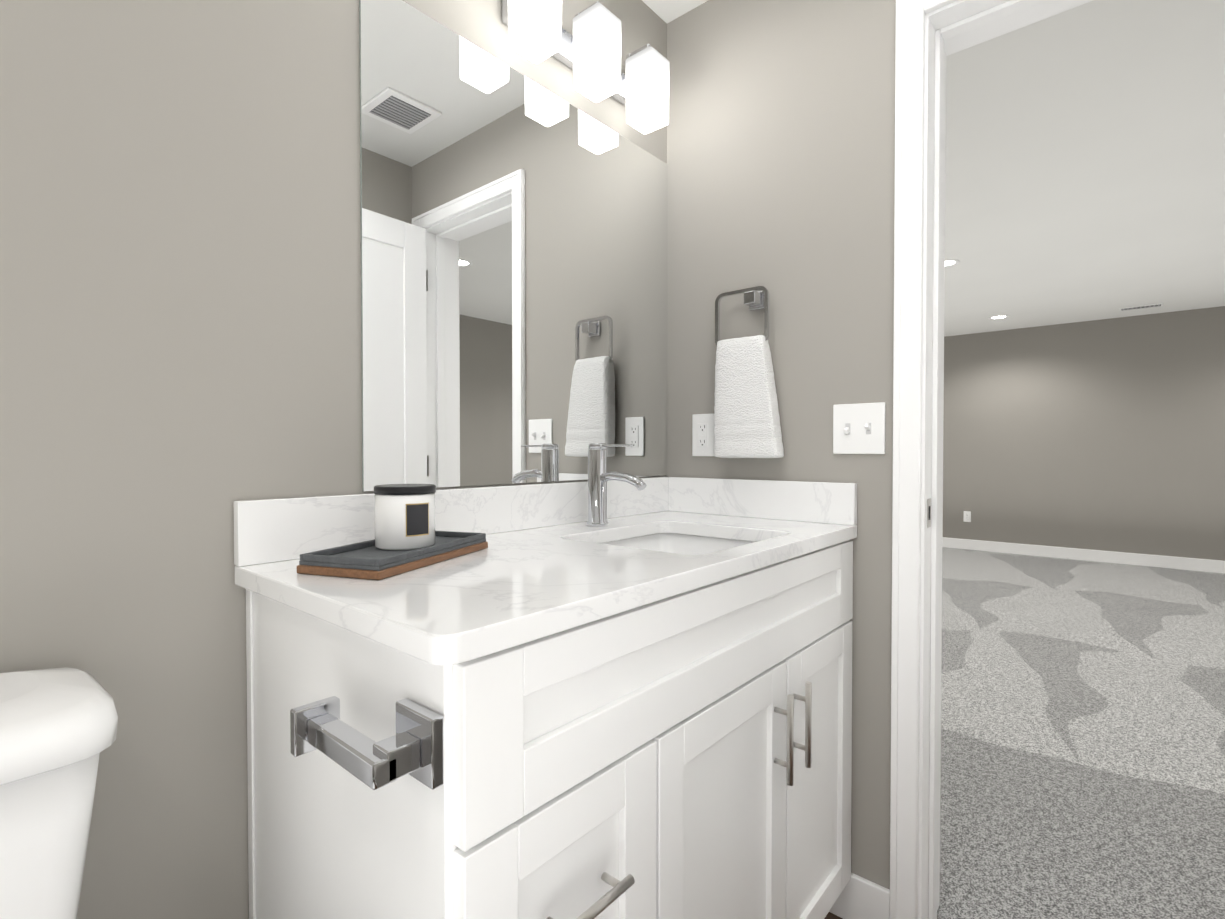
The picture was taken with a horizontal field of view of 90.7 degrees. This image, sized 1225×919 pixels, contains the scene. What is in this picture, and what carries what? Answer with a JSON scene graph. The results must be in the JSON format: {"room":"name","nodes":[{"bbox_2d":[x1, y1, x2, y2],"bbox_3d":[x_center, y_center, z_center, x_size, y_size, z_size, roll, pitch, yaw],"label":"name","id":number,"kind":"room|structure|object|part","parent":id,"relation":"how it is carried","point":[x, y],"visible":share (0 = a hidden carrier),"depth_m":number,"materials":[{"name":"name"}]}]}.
{"room":"bathroom","nodes":[
{"label":"bathroom","id":0,"kind":"room"},
{"bbox_2d":[0,0,667,918],"bbox_3d":[-0.765,-0.124,0.800,0.100,2.495,2.670,1,1,41],"label":"wall","id":1,"kind":"structure","parent":0,"point":[180,290],"depth_m":0.88,"materials":[{"name":"grey paint"}]},
{"bbox_2d":[359,0,667,490],"bbox_3d":[-0.144,-0.407,1.438,0.005,0.918,0.938,1,1,41],"label":"mirror","id":2,"kind":"object","parent":1,"relation":"attached to","point":[514,276],"visible":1,"depth_m":1.31,"materials":[{"name":"clear glass"}]},
{"bbox_2d":[502,0,669,133],"bbox_3d":[-0.054,-0.968,1.436,0.134,0.203,0.476,1,1,41],"label":"sconce","id":3,"kind":"object","parent":1,"relation":"attached to","point":[588,52],"visible":1,"depth_m":1.40,"materials":[{"name":"white glass"}]},
{"bbox_3d":[-0.061,-1.012,1.441,0.115,0.115,0.438,1,1,41],"label":"sconce frame","id":4,"kind":"part","parent":3,"relation":"part of","materials":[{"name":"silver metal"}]},
{"bbox_2d":[642,0,707,22],"bbox_3d":[-0.153,-1.316,0.344,1.400,0.100,2.600,1,1,41],"label":"ceiling","id":5,"kind":"structure","parent":0,"point":[667,11],"depth_m":1.72,"materials":[{"name":"white paint"}]},
{"bbox_2d":[668,0,895,889],"bbox_3d":[0.482,-0.165,1.640,7.300,2.550,0.170,1,1,41],"label":"wall","id":6,"kind":"structure","parent":0,"point":[781,126],"depth_m":1.52,"materials":[{"name":"grey paint"}]},
{"bbox_2d":[692,414,714,455],"bbox_3d":[0.257,-0.069,1.716,0.072,0.120,0.009,1,1,41],"label":"outlet","id":7,"kind":"object","parent":6,"relation":"attached to","point":[703,425],"visible":0.98,"depth_m":1.71,"materials":[{"name":"white plastic"}]},
{"bbox_2d":[714,286,783,457],"bbox_3d":[0.358,-0.225,1.590,0.191,0.444,0.065,1,1,41],"label":"towel ring","id":8,"kind":"object","parent":6,"relation":"attached to","point":[746,418],"visible":0.98,"depth_m":1.56,"materials":[{"name":"white fabric"}]},
{"bbox_2d":[833,402,884,453],"bbox_3d":[0.579,-0.073,1.431,0.120,0.120,0.024,1,1,41],"label":"light switch","id":9,"kind":"object","parent":6,"relation":"attached to","point":[859,428],"visible":1,"depth_m":1.43,"materials":[{"name":"white plastic"}]},
{"bbox_2d":[829,873,889,918],"bbox_3d":[0.401,1.053,1.607,0.638,0.115,0.014,1,1,41],"label":"baseboard","id":10,"kind":"structure","parent":6,"relation":"attached to","point":[859,897],"depth_m":1.42,"materials":[{"name":"white wood"}]},
{"bbox_2d":[890,0,1092,918],"bbox_3d":[0.979,0.039,1.217,0.728,2.154,0.214,1,1,41],"label":"door frame","id":11,"kind":"structure","parent":6,"relation":"attached to","point":[907,407],"depth_m":1.36,"materials":[{"name":"white wood"}]},
{"bbox_2d":[824,912,842,918],"bbox_3d":[-0.135,1.179,0.402,1.400,0.100,2.655,1,1,41],"label":"floor","id":12,"kind":"structure","parent":0,"point":[829,915],"depth_m":1.47,"materials":[{"name":"brown wood"}]},
{"bbox_2d":[0,668,117,918],"bbox_3d":[-0.555,0.696,0.378,0.747,0.867,0.468,1,1,41],"label":"toilet","id":13,"kind":"object","parent":12,"relation":"on","point":[58,729],"visible":1,"depth_m":0.63,"materials":[{"name":"white ceramic"}]},
{"bbox_2d":[234,443,856,918],"bbox_3d":[-0.007,0.541,1.163,0.586,1.152,1.202,1,1,41],"label":"bathroom vanity","id":14,"kind":"object","parent":12,"relation":"on","point":[600,693],"visible":1,"depth_m":0.85,"materials":[{"name":"white painted wood"},{"name":"white quartz"},{"name":"brushed nickel"}]},
{"bbox_2d":[235,511,856,665],"bbox_3d":[0.000,0.175,1.188,0.557,0.030,1.146,1,1,41],"label":"countertop","id":15,"kind":"structure","parent":14,"relation":"on","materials":[{"name":"stone"}]},
{"bbox_2d":[297,484,487,579],"bbox_3d":[-0.340,0.102,0.983,0.145,0.120,0.290,0,1,19],"label":"tray","id":16,"kind":"object","parent":15,"relation":"on","point":[408,537],"visible":1,"depth_m":0.95,"materials":[{"name":"brown wood"}]},
{"bbox_2d":[374,484,435,550],"bbox_3d":[-0.343,0.093,1.000,0.097,0.101,0.097,0,1,19],"label":"candle","id":17,"kind":"object","parent":16,"relation":"on","point":[404,513],"depth_m":0.96,"materials":[{"name":"white glass"}]},
{"bbox_2d":[586,443,646,525],"bbox_3d":[0.008,0.059,1.404,0.169,0.194,0.053,1,1,41],"label":"faucet","id":18,"kind":"object","parent":15,"relation":"on","point":[598,476],"depth_m":1.42,"materials":[{"name":"silver metal"}]},
{"bbox_2d":[601,533,753,554],"bbox_3d":[0.138,0.254,1.278,0.408,0.210,0.452,1,1,41],"label":"sink","id":19,"kind":"object","parent":15,"relation":"in","point":[639,543],"depth_m":1.45,"materials":[{"name":"ceramic"}]},
{"bbox_2d":[937,547,1224,918],"bbox_3d":[2.510,1.119,4.027,7.100,0.112,6.295,1,1,41],"label":"floor","id":20,"kind":"structure","parent":0,"point":[1082,739],"depth_m":2.34,"materials":[{"name":"grey carpet"}]},
{"bbox_2d":[943,306,1224,560],"bbox_3d":[4.590,-0.236,6.436,7.300,2.550,0.100,1,1,41],"label":"wall","id":21,"kind":"structure","parent":0,"point":[1105,434],"depth_m":6.11,"materials":[{"name":"grey paint"}]},
{"bbox_2d":[963,511,970,521],"bbox_3d":[4.023,0.647,6.863,0.072,0.120,0.009,1,1,41],"label":"outlet","id":22,"kind":"object","parent":21,"relation":"attached to","point":[967,516],"visible":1,"depth_m":6.86,"materials":[{"name":"white plastic"}]},
{"bbox_2d":[942,537,1224,572],"bbox_3d":[4.552,0.970,6.410,7.100,0.115,0.017,1,1,41],"label":"baseboard","id":23,"kind":"structure","parent":21,"relation":"attached to","point":[1196,564],"depth_m":6.13,"materials":[{"name":"white wood"}]},
{"bbox_2d":[944,0,1224,336],"bbox_3d":[2.547,-1.426,4.033,7.100,0.100,6.180,1,1,41],"label":"ceiling","id":24,"kind":"structure","parent":0,"point":[1085,164],"depth_m":2.81,"materials":[{"name":"white paint"}]},
{"bbox_2d":[945,259,959,266],"bbox_3d":[2.339,-1.376,4.252,0.176,0.006,0.176,1,1,41],"label":"recessed light","id":25,"kind":"object","parent":24,"relation":"in","point":[951,262],"visible":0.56,"depth_m":4.23,"materials":[{"name":"white"}]},
{"bbox_2d":[988,315,1008,318],"bbox_3d":[3.809,-1.401,5.968,0.176,0.006,0.176,1,1,41],"label":"recessed light","id":26,"kind":"object","parent":24,"relation":"in","point":[1000,317],"visible":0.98,"depth_m":5.96,"materials":[{"name":"white"}]},
{"bbox_2d":[1119,303,1162,310],"bbox_3d":[4.823,-1.391,5.521,0.300,0.013,0.110,1,1,41],"label":"ceiling vent","id":27,"kind":"object","parent":24,"relation":"in","point":[1141,306],"visible":0.98,"depth_m":5.51,"materials":[{"name":"white plastic"}]}
]}

